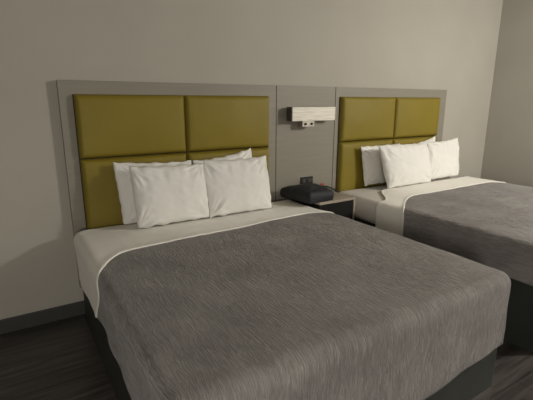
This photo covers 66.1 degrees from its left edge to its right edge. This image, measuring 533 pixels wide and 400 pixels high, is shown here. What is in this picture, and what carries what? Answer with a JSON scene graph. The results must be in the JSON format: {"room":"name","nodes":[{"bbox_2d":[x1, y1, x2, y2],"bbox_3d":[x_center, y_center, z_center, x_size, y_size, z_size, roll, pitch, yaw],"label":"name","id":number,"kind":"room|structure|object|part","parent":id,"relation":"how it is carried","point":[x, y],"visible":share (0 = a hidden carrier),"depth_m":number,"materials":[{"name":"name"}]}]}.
{"room":"hotel room","nodes":[
{"label":"hotel room","id":0,"kind":"room"},
{"bbox_2d":[0,0,502,319],"bbox_3d":[-0.367,-0.578,2.978,7.027,2.650,0.100,-8,16,-31],"label":"wall","id":1,"kind":"structure","parent":0,"point":[449,45],"depth_m":2.67,"materials":[{"name":"beige paint"}]},
{"bbox_2d":[0,301,85,334],"bbox_3d":[-0.341,0.578,3.209,6.827,0.094,0.012,-8,16,-31],"label":"baseboard","id":2,"kind":"structure","parent":1,"relation":"attached to","point":[24,321],"depth_m":2.55,"materials":[{"name":"plastic"}]},
{"bbox_2d":[56,80,275,287],"bbox_3d":[-0.552,-0.147,2.842,1.488,1.277,0.098,-8,16,-31],"label":"headboard","id":3,"kind":"object","parent":1,"relation":"attached to","point":[103,123],"visible":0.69,"depth_m":2.59,"materials":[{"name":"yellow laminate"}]},
{"bbox_2d":[73,94,185,158],"bbox_3d":[-0.823,-0.466,2.565,0.669,0.376,0.059,-8,16,-31],"label":"cushion","id":4,"kind":"object","parent":3,"relation":"on","point":[105,126],"depth_m":2.53,"materials":[{"name":"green leather"}]},
{"bbox_2d":[80,153,185,229],"bbox_3d":[-0.824,-0.026,2.672,0.669,0.520,0.058,-8,16,-31],"label":"cushion","id":5,"kind":"object","parent":3,"relation":"on","point":[99,196],"depth_m":2.53,"materials":[{"name":"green leather"}]},
{"bbox_2d":[184,95,268,151],"bbox_3d":[-0.256,-0.548,2.912,0.661,0.376,0.059,-8,16,-31],"label":"cushion","id":6,"kind":"object","parent":3,"relation":"on","point":[212,123],"depth_m":2.87,"materials":[{"name":"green leather"}]},
{"bbox_2d":[186,147,268,175],"bbox_3d":[-0.258,-0.109,3.018,0.661,0.520,0.059,-8,16,-31],"label":"cushion","id":7,"kind":"object","parent":3,"relation":"on","point":[209,153],"depth_m":2.91,"materials":[{"name":"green leather"}]},
{"bbox_2d":[275,86,335,201],"bbox_3d":[0.313,-0.281,3.405,0.596,1.277,0.040,-8,16,-31],"label":"wall panel","id":8,"kind":"object","parent":1,"relation":"attached to","point":[300,151],"visible":0.47,"depth_m":3.32,"materials":[{"name":"grey laminate"}]},
{"bbox_2d":[300,176,312,183],"bbox_3d":[0.336,-0.161,3.419,0.128,0.068,0.010,-8,16,-31],"label":"wall outlet","id":9,"kind":"object","parent":8,"relation":"attached to","point":[303,180],"visible":0.88,"depth_m":3.42,"materials":[{"name":"black plastic"}]},
{"bbox_2d":[287,107,335,126],"bbox_3d":[0.352,-0.663,3.260,0.439,0.154,0.088,-8,16,-31],"label":"wall sconce","id":10,"kind":"object","parent":8,"relation":"attached to","point":[305,116],"visible":1,"depth_m":3.21,"materials":[{"name":"grey metal"}]},
{"bbox_3d":[0.356,-0.682,3.245,0.430,0.104,0.066,-8,16,-31],"label":"lamp shade","id":11,"kind":"part","parent":10,"relation":"part of","materials":[{"name":"white fabric"}]},
{"bbox_2d":[290,191,354,219],"bbox_3d":[0.444,0.103,3.322,0.361,0.290,0.388,-8,16,-31],"label":"nightstand","id":12,"kind":"object","parent":8,"relation":"attached to","point":[341,204],"visible":0.31,"depth_m":3.18,"materials":[{"name":"laminate"}]},
{"bbox_3d":[0.298,0.133,3.234,0.016,0.272,0.388,-8,16,-31],"label":"panel","id":13,"kind":"part","parent":12,"relation":"part of","materials":[{"name":"wood"}]},
{"bbox_2d":[280,183,338,203],"bbox_3d":[0.400,-0.075,3.208,0.501,0.106,0.310,-8,16,-31],"label":"bag","id":14,"kind":"object","parent":12,"relation":"on","point":[311,193],"visible":1,"depth_m":3.08,"materials":[{"name":"fabric"}]},
{"bbox_3d":[0.539,0.111,3.169,0.328,0.191,0.016,-8,16,-31],"label":"drawer","id":15,"kind":"part","parent":12,"relation":"part of","materials":[{"name":"black wood"}]},
{"bbox_3d":[0.590,0.090,3.413,0.016,0.272,0.388,-8,16,-31],"label":"panel","id":16,"kind":"part","parent":12,"relation":"part of","materials":[{"name":"laminate"}]},
{"bbox_2d":[332,87,446,192],"bbox_3d":[1.209,-0.404,3.920,1.488,1.277,0.098,-8,16,-31],"label":"headboard","id":17,"kind":"object","parent":1,"relation":"attached to","point":[364,117],"visible":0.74,"depth_m":3.66,"materials":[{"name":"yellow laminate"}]},
{"bbox_2d":[336,139,392,192],"bbox_3d":[0.907,-0.278,3.731,0.655,0.520,0.059,-8,16,-31],"label":"cushion","id":18,"kind":"object","parent":17,"relation":"on","point":[349,169],"depth_m":3.60,"materials":[{"name":"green leather"}]},
{"bbox_2d":[338,97,395,141],"bbox_3d":[0.908,-0.718,3.625,0.655,0.376,0.059,-8,16,-31],"label":"cushion","id":19,"kind":"object","parent":17,"relation":"on","point":[360,119],"depth_m":3.58,"materials":[{"name":"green leather"}]},
{"bbox_2d":[392,136,436,144],"bbox_3d":[1.462,-0.359,4.071,0.648,0.520,0.058,-8,16,-31],"label":"cushion","id":20,"kind":"object","parent":17,"relation":"on","point":[403,140],"depth_m":3.96,"materials":[{"name":"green leather"}]},
{"bbox_2d":[393,97,440,137],"bbox_3d":[1.463,-0.798,3.965,0.648,0.376,0.058,-8,16,-31],"label":"cushion","id":21,"kind":"object","parent":17,"relation":"on","point":[414,117],"depth_m":3.92,"materials":[{"name":"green leather"}]},
{"bbox_2d":[0,314,532,399],"bbox_3d":[0.960,1.163,1.222,6.827,0.100,4.900,-8,16,-31],"label":"floor","id":22,"kind":"structure","parent":0,"point":[60,359],"depth_m":2.16,"materials":[{"name":"wood"}]},
{"bbox_2d":[83,291,496,399],"bbox_3d":[-0.022,0.552,2.271,1.602,0.588,1.764,-8,16,-31],"label":"bed","id":23,"kind":"object","parent":22,"relation":"on","point":[478,377],"visible":0.05,"depth_m":1.93,"materials":[{"name":"fabric"}]},
{"bbox_2d":[74,200,333,317],"bbox_3d":[-0.303,0.307,2.624,1.665,0.329,0.749,-10,17,-35],"label":"sheet","id":24,"kind":"object","parent":23,"relation":"on","point":[94,248],"visible":0.8,"depth_m":2.40,"materials":[{"name":"white fabric"}]},
{"bbox_2d":[113,160,191,223],"bbox_3d":[-0.698,-0.066,2.634,0.519,0.398,0.102,-8,16,-31],"label":"pillow","id":25,"kind":"object","parent":24,"relation":"on","point":[121,170],"visible":0.32,"depth_m":2.52,"materials":[{"name":"white fabric"}]},
{"bbox_2d":[129,164,208,227],"bbox_3d":[-0.591,-0.038,2.572,0.486,0.374,0.152,-8,16,-31],"label":"pillow","id":26,"kind":"object","parent":24,"relation":"on","point":[163,195],"visible":1,"depth_m":2.51,"materials":[{"name":"white fabric"}]},
{"bbox_2d":[193,148,251,187],"bbox_3d":[-0.275,-0.142,2.889,0.494,0.427,0.102,-8,16,-31],"label":"pillow","id":27,"kind":"object","parent":24,"relation":"on","point":[246,154],"visible":0.19,"depth_m":2.88,"materials":[{"name":"white fabric"}]},
{"bbox_2d":[203,155,271,217],"bbox_3d":[-0.183,-0.098,2.820,0.497,0.377,0.147,-8,16,-31],"label":"pillow","id":28,"kind":"object","parent":24,"relation":"on","point":[238,185],"visible":0.99,"depth_m":2.76,"materials":[{"name":"white fabric"}]},
{"bbox_2d":[97,213,510,399],"bbox_3d":[0.088,0.504,2.069,1.680,0.437,1.396,-8,16,-31],"label":"coverlet","id":29,"kind":"object","parent":23,"relation":"on","point":[310,306],"visible":0.99,"depth_m":1.62,"materials":[{"name":"grey fabric"}]},
{"bbox_2d":[339,177,532,352],"bbox_3d":[1.709,0.290,3.328,1.602,0.610,1.764,-8,16,-31],"label":"bed","id":30,"kind":"object","parent":22,"relation":"on","point":[519,318],"visible":0.09,"depth_m":2.35,"materials":[{"name":"fabric"}]},
{"bbox_2d":[361,143,399,185],"bbox_3d":[1.038,-0.319,3.702,0.513,0.358,0.085,-8,16,-31],"label":"pillow","id":31,"kind":"object","parent":30,"relation":"on","point":[373,173],"visible":0.57,"depth_m":3.62,"materials":[{"name":"white fabric"}]},
{"bbox_3d":[1.675,0.092,3.249,1.510,0.189,1.702,-8,16,-31],"label":"mattress","id":32,"kind":"part","parent":30,"relation":"part of","materials":[{"name":"white fabric"}]},
{"bbox_2d":[413,136,434,143],"bbox_3d":[1.484,-0.404,3.963,0.466,0.400,0.103,-8,16,-31],"label":"pillow","id":33,"kind":"object","parent":30,"relation":"on","point":[432,140],"visible":0.12,"depth_m":3.99,"materials":[{"name":"white fabric"}]},
{"bbox_2d":[375,176,505,235],"bbox_3d":[1.524,0.037,3.566,1.659,0.276,0.546,-8,16,-31],"label":"sheet","id":34,"kind":"object","parent":30,"relation":"on","point":[389,211],"visible":0.83,"depth_m":3.30,"materials":[{"name":"white fabric"}]},
{"bbox_2d":[378,143,431,187],"bbox_3d":[1.245,-0.313,3.638,0.645,0.373,0.169,-8,16,-31],"label":"pillow","id":35,"kind":"object","parent":34,"relation":"on","point":[406,164],"visible":1,"depth_m":3.55,"materials":[{"name":"white fabric"}]},
{"bbox_2d":[427,138,458,179],"bbox_3d":[1.735,-0.404,4.002,0.485,0.379,0.118,-8,16,-31],"label":"pillow","id":36,"kind":"object","parent":30,"relation":"on","point":[443,155],"visible":0.87,"depth_m":3.95,"materials":[{"name":"white fabric"}]},
{"bbox_2d":[403,182,532,285],"bbox_3d":[1.844,0.204,3.082,1.658,0.362,1.311,-8,16,-31],"label":"coverlet","id":37,"kind":"object","parent":30,"relation":"on","point":[490,224],"visible":0.98,"depth_m":2.68,"materials":[{"name":"grey fabric"}]},
{"bbox_2d":[480,0,532,186],"bbox_3d":[3.895,-0.502,2.716,0.100,2.650,4.900,-8,16,-31],"label":"wall","id":38,"kind":"structure","parent":0,"point":[508,148],"depth_m":4.46,"materials":[{"name":"beige paint"}]}
]}

